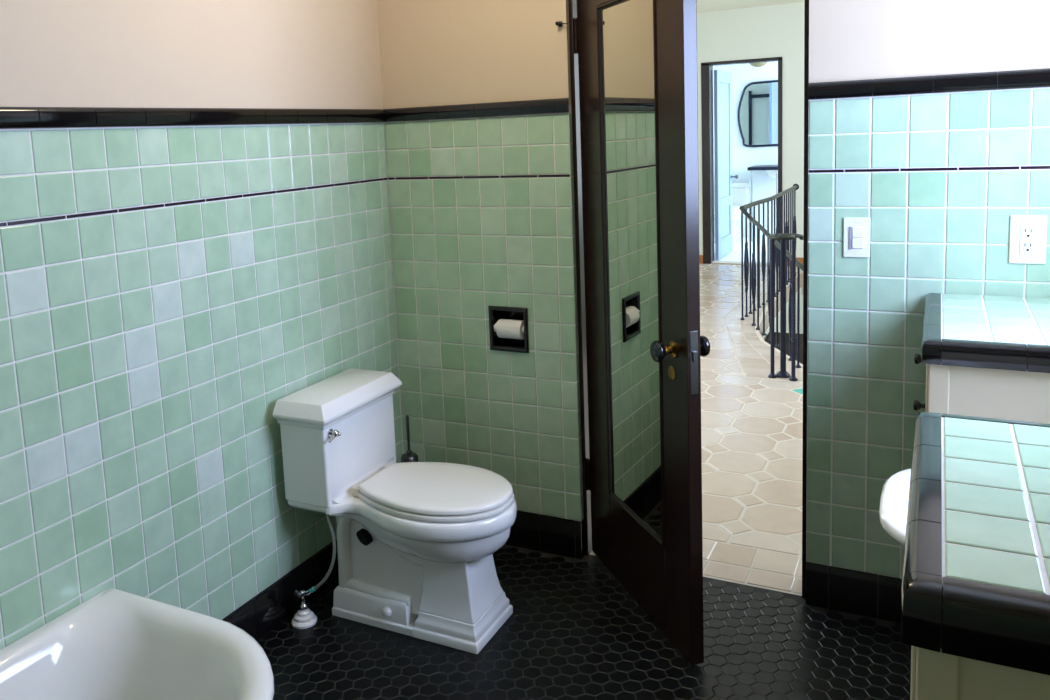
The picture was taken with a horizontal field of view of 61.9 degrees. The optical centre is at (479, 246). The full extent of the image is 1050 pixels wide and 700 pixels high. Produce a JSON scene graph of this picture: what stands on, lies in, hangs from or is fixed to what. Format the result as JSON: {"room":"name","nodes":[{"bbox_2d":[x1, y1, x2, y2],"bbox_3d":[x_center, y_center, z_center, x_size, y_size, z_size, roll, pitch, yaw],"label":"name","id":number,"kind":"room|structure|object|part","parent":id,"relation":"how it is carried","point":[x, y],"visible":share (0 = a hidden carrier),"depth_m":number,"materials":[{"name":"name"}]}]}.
{"room":"bathroom","nodes":[
{"label":"bathroom","id":0,"kind":"room"},
{"bbox_2d":[0,0,402,649],"bbox_3d":[-1.286,0.099,1.994,0.120,2.720,3.770,1,8,28],"label":"wall","id":1,"kind":"structure","parent":0,"point":[162,288],"depth_m":2.59,"materials":[{"name":"green tile"}]},
{"bbox_2d":[0,107,384,128],"bbox_3d":[-1.253,-0.278,1.900,0.017,0.053,3.738,1,8,28],"label":"trim","id":2,"kind":"structure","parent":1,"relation":"attached to","point":[10,117],"depth_m":2.54,"materials":[{"name":"black tile"}]},
{"bbox_2d":[222,539,338,640],"bbox_3d":[-1.182,1.376,2.117,0.013,0.150,3.740,1,8,28],"label":"baseboard","id":3,"kind":"structure","parent":1,"relation":"attached to","point":[273,605],"depth_m":3.05,"materials":[{"name":"black tile"}]},
{"bbox_2d":[257,237,910,699],"bbox_3d":[2.077,0.944,5.899,4.854,0.250,13.700,1,8,28],"label":"floor","id":4,"kind":"structure","parent":0,"point":[573,631],"depth_m":2.94,"materials":[{"name":"black tile"}]},
{"bbox_2d":[0,588,273,699],"bbox_3d":[-1.163,1.324,1.291,0.797,0.464,2.224,1,8,28],"label":"bathtub","id":5,"kind":"object","parent":4,"relation":"on","point":[116,644],"visible":1,"depth_m":2.20,"materials":[{"name":"white ceramic"}]},
{"bbox_2d":[291,514,335,628],"bbox_3d":[-0.572,1.100,3.010,0.178,0.414,0.088,-2,7,1],"label":"supply valve","id":6,"kind":"object","parent":4,"relation":"on","point":[304,618],"visible":0.97,"depth_m":3.00,"materials":[{"name":"white metal"}]},
{"bbox_3d":[-0.629,1.201,3.009,0.033,0.034,0.014,1,8,28],"label":"valve handle","id":7,"kind":"part","parent":6,"relation":"part of","materials":[{"name":"grey metal"}]},
{"bbox_2d":[272,368,516,653],"bbox_3d":[-0.232,0.892,3.011,0.770,0.796,0.472,1,8,28],"label":"toilet","id":8,"kind":"object","parent":4,"relation":"on","point":[417,542],"visible":1,"depth_m":2.93,"materials":[{"name":"white ceramic"}]},
{"bbox_3d":[-0.486,0.625,2.895,0.034,0.032,0.065,1,8,28],"label":"flush lever","id":9,"kind":"part","parent":8,"relation":"part of","materials":[{"name":"silver metal"}]},
{"bbox_3d":[-0.492,0.533,3.093,0.218,0.084,0.472,1,8,28],"label":"tank lid","id":10,"kind":"part","parent":8,"relation":"part of","materials":[{"name":"white ceramic"}]},
{"bbox_3d":[-0.494,0.720,3.123,0.187,0.314,0.418,1,8,28],"label":"tank","id":11,"kind":"part","parent":8,"relation":"part of","materials":[{"name":"white ceramic"}]},
{"bbox_3d":[-0.153,0.938,2.977,0.595,0.187,0.416,1,8,28],"label":"bowl","id":12,"kind":"part","parent":8,"relation":"part of","materials":[{"name":"white ceramic"}]},
{"bbox_3d":[-0.135,0.810,2.948,0.513,0.021,0.384,1,8,28],"label":"seat","id":13,"kind":"part","parent":8,"relation":"part of","materials":[{"name":"white plastic"}]},
{"bbox_3d":[-0.133,0.835,2.950,0.518,0.020,0.392,1,8,28],"label":"seat","id":14,"kind":"part","parent":8,"relation":"part of","materials":[{"name":"white plastic"}]},
{"bbox_2d":[401,415,417,462],"bbox_3d":[-0.283,0.951,3.580,0.072,0.537,0.072,1,8,28],"label":"toilet brush","id":15,"kind":"object","parent":4,"relation":"on","point":[409,456],"visible":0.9,"depth_m":3.55,"materials":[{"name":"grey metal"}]},
{"bbox_3d":[-0.291,0.760,3.555,0.014,0.152,0.014,1,8,28],"label":"handle","id":16,"kind":"part","parent":15,"relation":"part of","materials":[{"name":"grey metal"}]},
{"bbox_2d":[401,450,417,462],"bbox_3d":[-0.279,1.025,3.589,0.072,0.388,0.072,1,8,28],"label":"canister","id":17,"kind":"object","parent":4,"relation":"on","point":[409,456],"depth_m":3.55,"materials":[{"name":"grey metal"}]},
{"bbox_2d":[714,182,750,243],"bbox_3d":[3.497,-0.473,12.269,0.472,0.796,0.770,1,8,28],"label":"toilet","id":18,"kind":"object","parent":4,"relation":"on","point":[740,190],"visible":0.33,"depth_m":12.33,"materials":[{"name":"white ceramic"}]},
{"bbox_3d":[3.441,-0.542,12.159,0.384,0.021,0.513,1,8,28],"label":"seat","id":19,"kind":"part","parent":18,"relation":"part of","materials":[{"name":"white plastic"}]},
{"bbox_3d":[3.458,-0.417,12.198,0.416,0.187,0.595,1,8,28],"label":"bowl","id":20,"kind":"part","parent":18,"relation":"part of","materials":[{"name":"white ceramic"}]},
{"bbox_3d":[3.609,-0.862,12.466,0.472,0.084,0.218,1,8,28],"label":"tank lid","id":21,"kind":"part","parent":18,"relation":"part of","materials":[{"name":"white ceramic"}]},
{"bbox_3d":[3.622,-0.677,12.500,0.418,0.314,0.187,1,8,28],"label":"tank","id":22,"kind":"part","parent":18,"relation":"part of","materials":[{"name":"white ceramic"}]},
{"bbox_2d":[747,165,777,240],"bbox_3d":[4.218,-0.644,12.054,0.930,1.130,0.475,1,8,28],"label":"sink","id":23,"kind":"object","parent":4,"relation":"on","point":[771,170],"visible":0.36,"depth_m":11.99,"materials":[{"name":"white ceramic"}]},
{"bbox_3d":[3.762,-0.555,12.083,0.024,0.985,0.023,1,8,28],"label":"leg","id":24,"kind":"part","parent":23,"relation":"part of","materials":[{"name":"white ceramic"}]},
{"bbox_2d":[747,165,777,170],"bbox_3d":[4.199,-1.083,11.997,0.930,0.045,0.475,1,8,28],"label":"countertop","id":25,"kind":"structure","parent":23,"relation":"on","point":[756,167],"depth_m":11.95,"materials":[{"name":"black stone"}]},
{"bbox_3d":[4.054,-0.548,11.930,0.024,0.985,0.023,1,8,28],"label":"leg","id":26,"kind":"part","parent":23,"relation":"part of","materials":[{"name":"white ceramic"}]},
{"bbox_2d":[739,184,798,319],"bbox_3d":[2.802,-0.021,8.316,0.091,0.979,2.406,2,9,30],"label":"railing","id":27,"kind":"object","parent":4,"relation":"on","point":[791,191],"visible":0.72,"depth_m":8.00,"materials":[{"name":"grey metal"}]},
{"bbox_3d":[2.785,-0.473,8.261,0.089,0.068,2.398,2,9,30],"label":"handrail","id":28,"kind":"part","parent":27,"relation":"part of","materials":[{"name":"grey metal"}]},
{"bbox_2d":[740,207,802,380],"bbox_3d":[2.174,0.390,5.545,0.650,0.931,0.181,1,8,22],"label":"railing","id":29,"kind":"object","parent":4,"relation":"on","point":[782,237],"visible":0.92,"depth_m":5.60,"materials":[{"name":"grey metal"}]},
{"bbox_3d":[1.960,0.400,5.644,0.090,0.905,0.090,1,8,28],"label":"post","id":30,"kind":"part","parent":29,"relation":"part of","materials":[{"name":"grey metal"}]},
{"bbox_2d":[879,469,910,547],"bbox_3d":[1.178,0.922,1.866,0.600,0.910,0.496,1,8,28],"label":"pedestal sink","id":31,"kind":"object","parent":4,"relation":"on","point":[893,508],"visible":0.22,"depth_m":1.91,"materials":[{"name":"white ceramic"}]},
{"bbox_2d":[901,412,1049,699],"bbox_3d":[0.928,0.908,1.280,0.600,1.110,0.704,1,8,28],"label":"counter","id":32,"kind":"object","parent":4,"relation":"on","point":[975,596],"visible":1,"depth_m":1.08,"materials":[{"name":"green tile"}]},
{"bbox_3d":[0.695,0.887,1.399,0.007,0.900,0.608,1,8,28],"label":"cabinet door","id":33,"kind":"part","parent":32,"relation":"part of","materials":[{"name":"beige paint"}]},
{"bbox_3d":[0.790,0.934,0.973,0.560,0.969,0.007,1,8,28],"label":"frame","id":34,"kind":"part","parent":32,"relation":"part of","materials":[{"name":"beige paint"}]},
{"bbox_2d":[913,293,1049,423],"bbox_3d":[1.498,0.743,2.361,0.600,1.110,0.660,1,8,28],"label":"base cabinet","id":35,"kind":"object","parent":4,"relation":"on","point":[985,356],"visible":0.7,"depth_m":2.12,"materials":[{"name":"beige paint"}]},
{"bbox_3d":[1.235,0.316,2.449,0.034,0.031,0.031,1,8,28],"label":"knob","id":36,"kind":"part","parent":35,"relation":"part of","materials":[{"name":"black metal"}]},
{"bbox_3d":[1.241,0.450,2.466,0.034,0.031,0.031,1,8,28],"label":"knob","id":37,"kind":"part","parent":35,"relation":"part of","materials":[{"name":"black metal"}]},
{"bbox_3d":[1.249,0.318,2.430,0.007,0.125,0.568,1,8,28],"label":"drawer","id":38,"kind":"part","parent":35,"relation":"part of","materials":[{"name":"beige paint"}]},
{"bbox_3d":[1.370,0.766,2.074,0.560,0.969,0.007,1,8,28],"label":"frame","id":39,"kind":"part","parent":35,"relation":"part of","materials":[{"name":"beige paint"}]},
{"bbox_2d":[377,0,1049,578],"bbox_3d":[1.024,-0.266,2.939,3.320,3.000,0.160,1,8,28],"label":"wall","id":40,"kind":"structure","parent":0,"point":[939,179],"depth_m":2.93,"materials":[{"name":"green tile"}]},
{"bbox_2d":[384,98,568,121],"bbox_3d":[-0.035,-0.521,3.361,0.802,0.053,0.017,1,8,28],"label":"trim","id":41,"kind":"structure","parent":40,"relation":"attached to","point":[559,105],"depth_m":3.33,"materials":[{"name":"black tile"}]},
{"bbox_2d":[488,306,528,352],"bbox_3d":[0.132,0.319,3.449,0.167,0.178,0.097,1,8,28],"label":"toilet paper holder","id":42,"kind":"object","parent":40,"relation":"attached to","point":[496,313],"visible":0.7,"depth_m":3.44,"materials":[{"name":"black ceramic"}]},
{"bbox_2d":[494,319,523,338],"bbox_3d":[0.121,0.325,3.429,0.114,0.074,0.074,1,8,28],"label":"toilet paper roll","id":43,"kind":"object","parent":42,"relation":"in","point":[505,328],"visible":0.85,"depth_m":3.40,"materials":[{"name":"white paper"}]},
{"bbox_2d":[505,510,580,558],"bbox_3d":[0.038,1.133,3.578,0.802,0.150,0.013,1,8,28],"label":"baseboard","id":44,"kind":"structure","parent":40,"relation":"attached to","point":[544,533],"depth_m":3.45,"materials":[{"name":"black tile"}]},
{"bbox_2d":[555,21,567,26],"bbox_3d":[0.295,-0.800,3.137,0.044,0.020,0.035,1,8,28],"label":"wall hook","id":45,"kind":"object","parent":40,"relation":"attached to","point":[558,23],"visible":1,"depth_m":3.13,"materials":[{"name":"black"}]},
{"bbox_2d":[568,114,584,558],"bbox_3d":[0.364,0.364,3.305,0.008,1.714,0.036,1,8,28],"label":"trim","id":46,"kind":"structure","parent":40,"relation":"attached to","point":[571,173],"depth_m":3.30,"materials":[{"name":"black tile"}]},
{"bbox_2d":[574,0,709,664],"bbox_3d":[0.513,0.094,2.915,0.186,2.307,0.818,-4,8,-15],"label":"door","id":47,"kind":"structure","parent":40,"relation":"in","point":[638,88],"depth_m":2.81,"materials":[{"name":"brown wood"}]},
{"bbox_2d":[596,0,664,547],"bbox_3d":[0.503,0.072,2.891,0.025,1.752,0.438,-4,8,-15],"label":"mirror","id":48,"kind":"object","parent":47,"relation":"attached to","point":[628,63],"depth_m":2.88,"materials":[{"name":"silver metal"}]},
{"bbox_3d":[0.566,0.312,2.625,0.036,0.052,0.052,-4,8,-15],"label":"knob","id":49,"kind":"part","parent":47,"relation":"part of","materials":[{"name":"gold metal"}]},
{"bbox_3d":[0.581,0.385,2.651,0.005,0.044,0.044,-4,8,-15],"label":"keyhole plate","id":50,"kind":"part","parent":47,"relation":"part of","materials":[{"name":"gold metal"}]},
{"bbox_3d":[0.628,0.342,2.554,0.026,0.190,0.009,-4,8,-15],"label":"latch plate","id":51,"kind":"part","parent":47,"relation":"part of","materials":[{"name":"grey metal"}]},
{"bbox_2d":[568,0,808,597],"bbox_3d":[0.757,0.034,3.150,0.844,2.375,0.147,1,8,28],"label":"trim","id":52,"kind":"structure","parent":40,"relation":"attached to","point":[572,4],"depth_m":3.21,"materials":[{"name":"brown wood"}]},
{"bbox_2d":[806,562,901,622],"bbox_3d":[1.533,1.169,2.796,0.924,0.150,0.013,1,8,28],"label":"baseboard","id":53,"kind":"structure","parent":40,"relation":"attached to","point":[872,595],"depth_m":2.93,"materials":[{"name":"black tile"}]},
{"bbox_2d":[843,218,869,257],"bbox_3d":[1.201,-0.027,2.784,0.079,0.128,0.010,1,8,28],"label":"light switch","id":54,"kind":"object","parent":40,"relation":"attached to","point":[856,231],"visible":1,"depth_m":2.78,"materials":[{"name":"white plastic"}]},
{"bbox_2d":[808,68,1049,99],"bbox_3d":[1.458,-0.485,2.580,0.921,0.053,0.017,1,8,28],"label":"trim","id":55,"kind":"structure","parent":40,"relation":"attached to","point":[1032,78],"depth_m":2.62,"materials":[{"name":"black tile"}]},
{"bbox_2d":[1009,215,1047,263],"bbox_3d":[1.612,-0.019,2.569,0.093,0.145,0.009,1,8,28],"label":"power outlet","id":56,"kind":"object","parent":40,"relation":"attached to","point":[1028,233],"visible":1,"depth_m":2.57,"materials":[{"name":"white plastic"}]},
{"bbox_2d":[713,61,777,236],"bbox_3d":[4.475,-1.341,12.157,3.400,2.460,0.100,1,8,28],"label":"wall","id":57,"kind":"structure","parent":0,"point":[743,157],"depth_m":12.42,"materials":[{"name":"white paint"}]},
{"bbox_2d":[738,80,777,146],"bbox_3d":[4.100,-1.862,12.194,0.982,0.942,0.032,1,8,28],"label":"wall mirror","id":58,"kind":"object","parent":57,"relation":"attached to","point":[758,104],"visible":0.64,"depth_m":12.29,"materials":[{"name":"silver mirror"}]},
{"bbox_2d":[697,2,804,257],"bbox_3d":[4.028,-1.219,9.582,4.400,2.920,0.160,1,8,28],"label":"wall","id":59,"kind":"structure","parent":0,"point":[769,31],"depth_m":9.80,"materials":[{"name":"white paint"}]},
{"bbox_2d":[699,255,702,263],"bbox_3d":[2.425,0.150,10.537,0.535,0.100,0.015,1,8,28],"label":"baseboard","id":60,"kind":"structure","parent":59,"relation":"attached to","point":[700,256],"depth_m":10.42,"materials":[{"name":"brown wood"}]},
{"bbox_2d":[714,70,737,259],"bbox_3d":[3.036,-1.001,10.720,0.128,2.258,0.800,1,8,28],"label":"door","id":61,"kind":"structure","parent":59,"relation":"in","point":[722,93],"depth_m":10.67,"materials":[{"name":"blue paint"}]},
{"bbox_2d":[701,57,781,263],"bbox_3d":[3.052,-0.961,10.135,0.900,2.350,0.182,1,8,28],"label":"trim","id":62,"kind":"structure","parent":59,"relation":"attached to","point":[707,67],"depth_m":10.20,"materials":[{"name":"brown wood"}]},
{"bbox_2d":[711,261,775,265],"bbox_3d":[3.104,0.198,10.286,0.801,0.013,0.160,1,8,28],"label":"trim","id":63,"kind":"structure","parent":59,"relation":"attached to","point":[713,262],"depth_m":10.33,"materials":[{"name":"beige ceramic"}]},
{"bbox_2d":[787,258,802,265],"bbox_3d":[4.684,0.205,9.354,2.765,0.100,0.015,1,8,28],"label":"baseboard","id":64,"kind":"structure","parent":59,"relation":"attached to","point":[799,259],"depth_m":9.90,"materials":[{"name":"brown wood"}]},
{"bbox_2d":[697,0,804,12],"bbox_3d":[2.304,-2.224,6.242,4.400,0.080,7.340,1,8,28],"label":"ceiling","id":65,"kind":"structure","parent":0,"point":[702,5],"depth_m":9.48,"materials":[{"name":"beige paint"}]},
{"bbox_2d":[763,288,802,339],"bbox_3d":[3.689,2.102,7.365,2.600,2.740,4.350,1,8,28],"label":"wall","id":66,"kind":"structure","parent":0,"point":[801,296],"depth_m":8.90,"materials":[{"name":"white paint"}]},
{"bbox_2d":[764,332,802,363],"bbox_3d":[3.389,1.543,7.301,1.897,1.530,3.490,1,8,28],"label":"staircase","id":67,"kind":"structure","parent":66,"relation":"attached to","point":[787,334],"depth_m":7.26,"materials":[{"name":"black wood"}]},
{"bbox_3d":[3.854,-2.435,10.920,3.200,0.080,2.350,1,8,28],"label":"ceiling","id":68,"kind":"structure","parent":0,"visible":0},
{"bbox_2d":[749,62,766,66],"bbox_3d":[3.636,-2.393,11.412,0.230,0.109,0.230,1,8,28],"label":"ceiling light","id":69,"kind":"object","parent":68,"relation":"attached to","point":[760,64],"visible":0.46,"depth_m":11.35,"materials":[{"name":"white glass"}]}
]}

